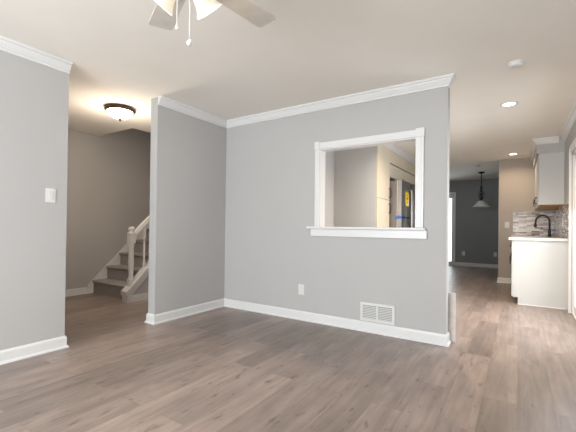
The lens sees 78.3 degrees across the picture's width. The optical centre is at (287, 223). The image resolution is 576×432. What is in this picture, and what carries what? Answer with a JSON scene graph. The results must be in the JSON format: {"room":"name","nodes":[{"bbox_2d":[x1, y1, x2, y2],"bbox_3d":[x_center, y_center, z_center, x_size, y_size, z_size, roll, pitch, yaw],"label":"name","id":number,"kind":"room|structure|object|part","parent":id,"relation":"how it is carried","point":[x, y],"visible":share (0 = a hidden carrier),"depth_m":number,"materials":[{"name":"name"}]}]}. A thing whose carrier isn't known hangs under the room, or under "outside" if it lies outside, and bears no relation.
{"room":"empty living room","nodes":[
{"label":"empty living room","id":0,"kind":"room"},
{"bbox_2d":[65,128,150,289],"bbox_3d":[-3.759,-1.401,4.445,0.130,4.900,7.700,0,-1,33],"label":"wall","id":1,"kind":"structure","parent":0,"point":[108,175],"depth_m":5.59,"materials":[{"name":"grey paint"}]},
{"bbox_2d":[65,287,87,296],"bbox_3d":[-4.444,0.981,3.278,0.026,0.101,5.060,0,-1,33],"label":"baseboard","id":2,"kind":"structure","parent":1,"relation":"attached to","point":[77,291],"depth_m":5.25,"materials":[{"name":"white paint"}]},
{"bbox_2d":[0,50,226,350],"bbox_3d":[-2.395,-0.171,2.393,0.115,2.440,5.785,0,-1,33],"label":"wall","id":3,"kind":"structure","parent":0,"point":[34,97],"depth_m":2.99,"materials":[{"name":"grey paint"}]},
{"bbox_2d":[0,336,68,364],"bbox_3d":[-2.971,0.984,1.523,0.167,0.101,3.731,0,-1,33],"label":"baseboard","id":4,"kind":"structure","parent":3,"relation":"attached to","point":[9,355],"depth_m":2.82,"materials":[{"name":"white paint"}]},
{"bbox_2d":[0,35,72,73],"bbox_3d":[-2.877,-1.361,1.484,0.058,0.088,3.705,0,-1,33],"label":"trim","id":5,"kind":"structure","parent":3,"relation":"attached to","point":[10,46],"depth_m":2.80,"materials":[{"name":"white paint"}]},
{"bbox_2d":[46,188,55,202],"bbox_3d":[-1.968,-0.235,2.933,0.010,0.118,0.074,0,-1,33],"label":"light switch","id":6,"kind":"object","parent":3,"relation":"attached to","point":[50,193],"visible":1,"depth_m":2.93,"materials":[{"name":"white plastic"}]},
{"bbox_2d":[0,265,575,431],"bbox_3d":[0.359,1.134,5.091,6.450,0.060,13.650,0,-1,33],"label":"floor","id":7,"kind":"structure","parent":0,"point":[510,366],"depth_m":2.53,"materials":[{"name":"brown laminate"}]},
{"bbox_2d":[87,215,149,302],"bbox_3d":[-1.994,-0.052,6.016,1.120,2.270,2.295,0,-1,33],"label":"staircase","id":8,"kind":"structure","parent":7,"relation":"on","point":[125,277],"depth_m":5.22,"materials":[{"name":"grey carpet"}]},
{"bbox_3d":[-2.162,0.526,4.872,0.088,0.785,0.088,0,-1,33],"label":"newel post","id":9,"kind":"part","parent":8,"relation":"part of","materials":[{"name":"white paint"}]},
{"bbox_3d":[-1.813,1.018,5.403,0.122,0.125,1.465,0,-1,33],"label":"trim","id":10,"kind":"part","parent":8,"relation":"part of","materials":[{"name":"white paint"}]},
{"bbox_3d":[-1.796,0.339,5.430,0.100,1.482,1.420,0,-1,33],"label":"panel","id":11,"kind":"part","parent":8,"relation":"part of","materials":[{"name":"grey paint"}]},
{"bbox_3d":[-1.763,-0.463,5.472,0.060,1.337,1.335,0,-1,33],"label":"handrail","id":12,"kind":"part","parent":8,"relation":"part of","materials":[{"name":"white paint"}]},
{"bbox_2d":[334,145,390,226],"bbox_3d":[1.212,-0.057,5.706,0.748,2.352,0.600,0,-1,33],"label":"pantry cabinet","id":13,"kind":"object","parent":7,"relation":"on","point":[362,190],"visible":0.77,"depth_m":5.47,"materials":[{"name":"white paint"}]},
{"bbox_3d":[1.478,0.313,5.527,0.022,1.395,0.594,0,-1,33],"label":"door","id":14,"kind":"part","parent":13,"relation":"part of","materials":[{"name":"beige paint"}]},
{"bbox_3d":[1.492,-0.809,5.536,0.022,0.830,0.594,0,-1,33],"label":"door","id":15,"kind":"part","parent":13,"relation":"part of","materials":[{"name":"beige paint"}]},
{"bbox_2d":[389,179,414,227],"bbox_3d":[1.734,0.205,6.297,0.939,1.850,0.883,0,-1,33],"label":"refrigerator","id":16,"kind":"object","parent":7,"relation":"on","point":[402,200],"visible":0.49,"depth_m":5.80,"materials":[{"name":"silver metal"}]},
{"bbox_3d":[1.927,-0.166,5.915,0.070,1.110,0.437,0,-1,33],"label":"door","id":17,"kind":"part","parent":16,"relation":"part of","materials":[{"name":"silver metal"}]},
{"bbox_3d":[2.081,-0.173,6.031,0.071,0.831,0.021,0,-1,33],"label":"handle","id":18,"kind":"part","parent":16,"relation":"part of","materials":[{"name":"silver metal"}]},
{"bbox_3d":[2.169,-0.160,6.286,0.070,1.110,0.437,0,-1,33],"label":"door","id":19,"kind":"part","parent":16,"relation":"part of","materials":[{"name":"silver metal"}]},
{"bbox_3d":[2.124,-0.172,6.098,0.071,0.831,0.021,0,-1,33],"label":"handle","id":20,"kind":"part","parent":16,"relation":"part of","materials":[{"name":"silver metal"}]},
{"bbox_2d":[448,293,455,341],"bbox_3d":[1.513,0.876,3.325,0.110,0.455,0.015,0,-1,33],"label":"board","id":21,"kind":"object","parent":7,"relation":"on","point":[451,296],"visible":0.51,"depth_m":3.30,"materials":[{"name":"white wood"}]},
{"bbox_2d":[510,240,568,309],"bbox_3d":[4.051,0.702,5.806,0.675,0.905,2.226,0,-1,33],"label":"base cabinet","id":22,"kind":"object","parent":7,"relation":"on","point":[539,268],"visible":0.91,"depth_m":4.86,"materials":[{"name":"white paint"}]},
{"bbox_3d":[3.343,0.726,5.262,0.020,0.610,0.515,0,-1,33],"label":"door","id":23,"kind":"part","parent":22,"relation":"part of","materials":[{"name":"white paint"}]},
{"bbox_2d":[509,235,567,240],"bbox_3d":[4.043,0.229,5.803,0.670,0.036,2.233,0,-1,33],"label":"countertop","id":24,"kind":"structure","parent":22,"relation":"on","point":[512,237],"depth_m":4.97,"materials":[{"name":"stone"}]},
{"bbox_2d":[534,215,551,236],"bbox_3d":[4.261,0.029,5.913,0.246,0.370,0.100,0,-1,33],"label":"kitchen faucet","id":25,"kind":"object","parent":24,"relation":"on","point":[546,216],"visible":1,"depth_m":5.88,"materials":[{"name":"black metal"}]},
{"bbox_3d":[4.269,-0.031,5.932,0.224,0.250,0.030,0,-1,33],"label":"spout","id":26,"kind":"part","parent":25,"relation":"part of","materials":[{"name":"black metal"}]},
{"bbox_2d":[0,0,575,180],"bbox_3d":[0.391,-1.466,5.112,6.450,0.260,13.650,0,-1,33],"label":"ceiling","id":27,"kind":"structure","parent":0,"point":[233,67],"depth_m":2.87,"materials":[{"name":"paint"}]},
{"bbox_2d":[104,104,135,121],"bbox_3d":[-1.990,-1.292,4.191,0.340,0.160,0.340,0,-1,33],"label":"flush ceiling light","id":28,"kind":"object","parent":27,"relation":"attached to","point":[119,111],"visible":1,"depth_m":4.10,"materials":[{"name":"white glass"}]},
{"bbox_3d":[-1.990,-1.289,4.191,0.272,0.082,0.272,0,-1,33],"label":"lamp shade","id":29,"kind":"part","parent":28,"relation":"part of","materials":[{"name":"white glass"}]},
{"bbox_2d":[149,0,275,45],"bbox_3d":[-0.420,-1.054,1.519,0.996,0.641,0.991,0,-1,33],"label":"ceiling fan","id":30,"kind":"object","parent":27,"relation":"hanging from","point":[165,14],"visible":1,"depth_m":1.77,"materials":[{"name":"white plastic"}]},
{"bbox_3d":[-0.540,-0.992,1.534,0.150,0.154,0.128,0,-1,33],"label":"lamp shade","id":31,"kind":"part","parent":30,"relation":"part of","materials":[{"name":"white glass"}]},
{"bbox_3d":[-0.615,-1.085,1.800,0.128,0.011,0.352,1,-1,-31],"label":"fan blade","id":32,"kind":"part","parent":30,"relation":"part of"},
{"bbox_3d":[-0.406,-0.915,1.462,0.005,0.319,0.005,0,-1,33],"label":"pull chain","id":33,"kind":"part","parent":30,"relation":"part of","materials":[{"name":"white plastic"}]},
{"bbox_3d":[-0.367,-0.989,1.574,0.129,0.154,0.150,0,-1,33],"label":"lamp shade","id":34,"kind":"part","parent":30,"relation":"part of","materials":[{"name":"white glass"}]},
{"bbox_3d":[-0.221,-1.080,1.765,0.128,0.011,0.352,0,-1,41],"label":"fan blade","id":35,"kind":"part","parent":30,"relation":"part of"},
{"bbox_2d":[384,144,414,164],"bbox_3d":[2.211,-1.258,6.614,0.058,0.088,3.180,0,-1,33],"label":"trim","id":36,"kind":"structure","parent":27,"relation":"attached to","point":[392,147],"depth_m":6.31,"materials":[{"name":"white paint"}]},
{"bbox_2d":[473,172,489,206],"bbox_3d":[4.682,-0.834,8.565,0.370,0.844,0.370,0,-1,33],"label":"pendant lamp","id":37,"kind":"object","parent":27,"relation":"hanging from","point":[480,203],"visible":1,"depth_m":8.54,"materials":[{"name":"black metal"}]},
{"bbox_3d":[4.683,-0.884,8.566,0.090,0.665,0.090,0,-1,33],"label":"stem","id":38,"kind":"part","parent":37,"relation":"part of","materials":[{"name":"black metal"}]},
{"bbox_3d":[4.678,-0.487,8.563,0.370,0.149,0.370,0,-1,33],"label":"lamp shade","id":39,"kind":"part","parent":37,"relation":"part of","materials":[{"name":"white glass"}]},
{"bbox_2d":[499,101,518,106],"bbox_3d":[2.438,-1.317,3.899,0.184,0.009,0.184,0,-1,33],"label":"recessed light","id":40,"kind":"object","parent":27,"relation":"in","point":[510,103],"visible":1,"depth_m":3.89,"materials":[{"name":"white plastic"}]},
{"bbox_2d":[507,59,524,68],"bbox_3d":[1.890,-1.317,2.932,0.128,0.037,0.128,0,-1,33],"label":"smoke detector","id":41,"kind":"object","parent":27,"relation":"attached to","point":[515,64],"visible":1,"depth_m":2.90,"materials":[{"name":"white plastic"}]},
{"bbox_2d":[325,151,334,226],"bbox_3d":[1.127,-0.097,6.374,0.120,2.440,4.735,0,-1,33],"label":"wall","id":42,"kind":"structure","parent":0,"point":[329,156],"depth_m":5.53,"materials":[{"name":"grey paint"}]},
{"bbox_2d":[390,164,403,180],"bbox_3d":[1.625,-0.886,6.395,0.678,0.230,0.938,0,-1,33],"label":"upper cabinet","id":43,"kind":"object","parent":42,"relation":"attached to","point":[396,173],"visible":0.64,"depth_m":6.20,"materials":[{"name":"white paint"}]},
{"bbox_3d":[1.772,-0.887,6.018,0.020,0.220,0.463,0,-1,33],"label":"door","id":44,"kind":"part","parent":43,"relation":"part of","materials":[{"name":"beige paint"}]},
{"bbox_3d":[2.029,-0.881,6.411,0.020,0.220,0.463,0,-1,33],"label":"door","id":45,"kind":"part","parent":43,"relation":"part of","materials":[{"name":"beige paint"}]},
{"bbox_2d":[390,150,414,175],"bbox_3d":[1.901,-1.157,6.815,0.678,0.294,3.180,0,-1,33],"label":"wall","id":46,"kind":"structure","parent":42,"relation":"attached to","point":[396,160],"depth_m":6.46,"materials":[{"name":"beige paint"}]},
{"bbox_2d":[224,86,449,333],"bbox_3d":[0.337,-0.126,3.994,2.711,2.440,0.115,0,-1,33],"label":"wall","id":47,"kind":"structure","parent":0,"point":[270,250],"depth_m":3.88,"materials":[{"name":"grey paint"}]},
{"bbox_2d":[144,298,450,346],"bbox_3d":[0.171,1.041,3.858,2.878,0.101,1.924,0,-1,33],"label":"baseboard","id":48,"kind":"structure","parent":47,"relation":"attached to","point":[370,327],"depth_m":3.83,"materials":[{"name":"white paint"}]},
{"bbox_2d":[298,284,303,294],"bbox_3d":[0.150,0.749,4.029,0.074,0.118,0.008,0,-1,33],"label":"power outlet","id":49,"kind":"object","parent":47,"relation":"attached to","point":[300,286],"visible":1,"depth_m":4.03,"materials":[{"name":"white plastic"}]},
{"bbox_2d":[158,73,455,128],"bbox_3d":[0.067,-1.309,3.516,2.769,0.088,1.123,0,-1,33],"label":"trim","id":50,"kind":"structure","parent":47,"relation":"attached to","point":[446,80],"depth_m":3.85,"materials":[{"name":"white paint"}]},
{"bbox_2d":[306,227,426,238],"bbox_3d":[0.790,0.087,3.681,1.275,0.106,0.200,0,-1,33],"label":"trim","id":51,"kind":"structure","parent":47,"relation":"attached to","point":[365,232],"depth_m":3.56,"materials":[{"name":"white paint"}]},
{"bbox_2d":[314,127,424,227],"bbox_3d":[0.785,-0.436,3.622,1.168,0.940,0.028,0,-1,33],"label":"trim","id":52,"kind":"structure","parent":47,"relation":"attached to","point":[419,133],"depth_m":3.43,"materials":[{"name":"white paint"}]},
{"bbox_2d":[360,302,394,324],"bbox_3d":[0.893,0.895,3.540,0.354,0.187,0.012,0,-1,33],"label":"air vent","id":53,"kind":"object","parent":47,"relation":"in","point":[384,314],"visible":1,"depth_m":3.53,"materials":[{"name":"white plastic"}]},
{"bbox_2d":[404,171,414,184],"bbox_3d":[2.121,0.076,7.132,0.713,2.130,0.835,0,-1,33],"label":"upper cabinet","id":54,"kind":"object","parent":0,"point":[408,177],"visible":0.08,"depth_m":6.94,"materials":[{"name":"white paint"}]},
{"bbox_2d":[449,178,498,264],"bbox_3d":[4.862,-0.021,10.220,4.412,2.440,0.130,0,-1,33],"label":"wall","id":55,"kind":"structure","parent":0,"point":[476,228],"depth_m":9.88,"materials":[{"name":"grey paint"}]},
{"bbox_2d":[449,195,453,264],"bbox_3d":[4.068,0.174,10.727,1.790,2.040,0.105,0,-1,33],"label":"door","id":56,"kind":"structure","parent":55,"relation":"in","point":[451,262],"depth_m":10.23,"materials":[{"name":"white paint"}]},
{"bbox_2d":[449,192,455,265],"bbox_3d":[4.018,0.138,10.681,1.896,2.110,0.018,0,-1,33],"label":"trim","id":57,"kind":"structure","parent":55,"relation":"attached to","point":[450,193],"depth_m":10.17,"materials":[{"name":"white paint"}]},
{"bbox_2d":[455,262,497,267],"bbox_3d":[5.671,1.153,9.581,2.086,0.101,0.026,0,-1,33],"label":"baseboard","id":58,"kind":"structure","parent":55,"relation":"attached to","point":[456,263],"depth_m":9.85,"materials":[{"name":"white paint"}]},
{"bbox_2d":[498,158,553,277],"bbox_3d":[4.608,-0.051,6.855,0.900,2.440,0.115,0,-1,33],"label":"wall","id":59,"kind":"structure","parent":0,"point":[516,176],"depth_m":6.94,"materials":[{"name":"beige paint"}]},
{"bbox_2d":[497,277,511,283],"bbox_3d":[4.389,1.117,6.979,0.464,0.101,0.167,0,-1,33],"label":"baseboard","id":60,"kind":"structure","parent":59,"relation":"attached to","point":[499,279],"depth_m":6.97,"materials":[{"name":"white paint"}]},
{"bbox_2d":[513,211,553,235],"bbox_3d":[4.675,-0.004,6.736,0.657,0.455,0.010,0,-1,33],"label":"backsplash","id":61,"kind":"structure","parent":59,"relation":"attached to","point":[523,222],"depth_m":6.75,"materials":[{"name":"tile"}]},
{"bbox_2d":[529,136,558,161],"bbox_3d":[4.309,-1.238,5.992,0.326,0.088,1.688,0,-1,33],"label":"trim","id":62,"kind":"structure","parent":59,"relation":"attached to","point":[546,140],"depth_m":5.34,"materials":[{"name":"white paint"}]},
{"bbox_2d":[556,122,575,311],"bbox_3d":[2.972,-0.098,3.406,0.130,2.440,13.350,0,-1,33],"label":"wall","id":63,"kind":"structure","parent":0,"point":[572,134],"depth_m":4.79,"materials":[{"name":"grey paint"}]},
{"bbox_2d":[533,137,564,168],"bbox_3d":[4.379,-1.168,5.980,0.340,0.225,1.630,0,-1,33],"label":"trim","id":64,"kind":"structure","parent":63,"relation":"attached to","point":[553,147],"depth_m":5.31,"materials":[{"name":"grey paint"}]},
{"bbox_2d":[533,152,564,209],"bbox_3d":[4.369,-0.664,5.981,0.348,0.780,1.623,0,-1,33],"label":"upper cabinet","id":65,"kind":"object","parent":63,"relation":"attached to","point":[550,167],"visible":0.99,"depth_m":5.31,"materials":[{"name":"white paint"}]},
{"bbox_3d":[4.557,-0.657,6.504,0.020,0.775,0.535,0,-1,33],"label":"door","id":66,"kind":"part","parent":65,"relation":"part of","materials":[{"name":"white paint"}]},
{"bbox_3d":[4.262,-0.664,6.051,0.020,0.775,0.535,0,-1,33],"label":"door","id":67,"kind":"part","parent":65,"relation":"part of","materials":[{"name":"white paint"}]},
{"bbox_3d":[3.966,-0.671,5.598,0.020,0.775,0.538,0,-1,33],"label":"door","id":68,"kind":"part","parent":65,"relation":"part of","materials":[{"name":"white paint"}]},
{"bbox_2d":[554,202,568,238],"bbox_3d":[4.345,-0.031,5.638,0.010,0.485,2.190,0,-1,33],"label":"backsplash","id":69,"kind":"structure","parent":63,"relation":"attached to","point":[562,212],"depth_m":5.34,"materials":[{"name":"tile"}]},
{"bbox_2d":[560,102,575,141],"bbox_3d":[1.656,-1.305,1.549,0.058,0.088,8.770,0,-1,33],"label":"trim","id":70,"kind":"structure","parent":63,"relation":"attached to","point":[571,120],"depth_m":4.46,"materials":[{"name":"white paint"}]},
{"bbox_2d":[568,137,575,312],"bbox_3d":[3.050,0.062,3.669,0.026,2.125,2.170,0,-1,33],"label":"trim","id":71,"kind":"structure","parent":63,"relation":"attached to","point":[572,147],"depth_m":4.51,"materials":[{"name":"white paint"}]},
{"bbox_2d":[571,149,575,319],"bbox_3d":[3.108,0.105,3.630,0.105,2.040,2.000,0,-1,33],"label":"door","id":72,"kind":"structure","parent":63,"relation":"in","point":[573,312],"depth_m":4.45,"materials":[{"name":"white paint"}]},
{"bbox_3d":[3.351,0.119,4.030,0.035,1.985,0.995,0,-1,33],"label":"sash","id":73,"kind":"part","parent":72,"relation":"part of","materials":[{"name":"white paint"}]}
]}

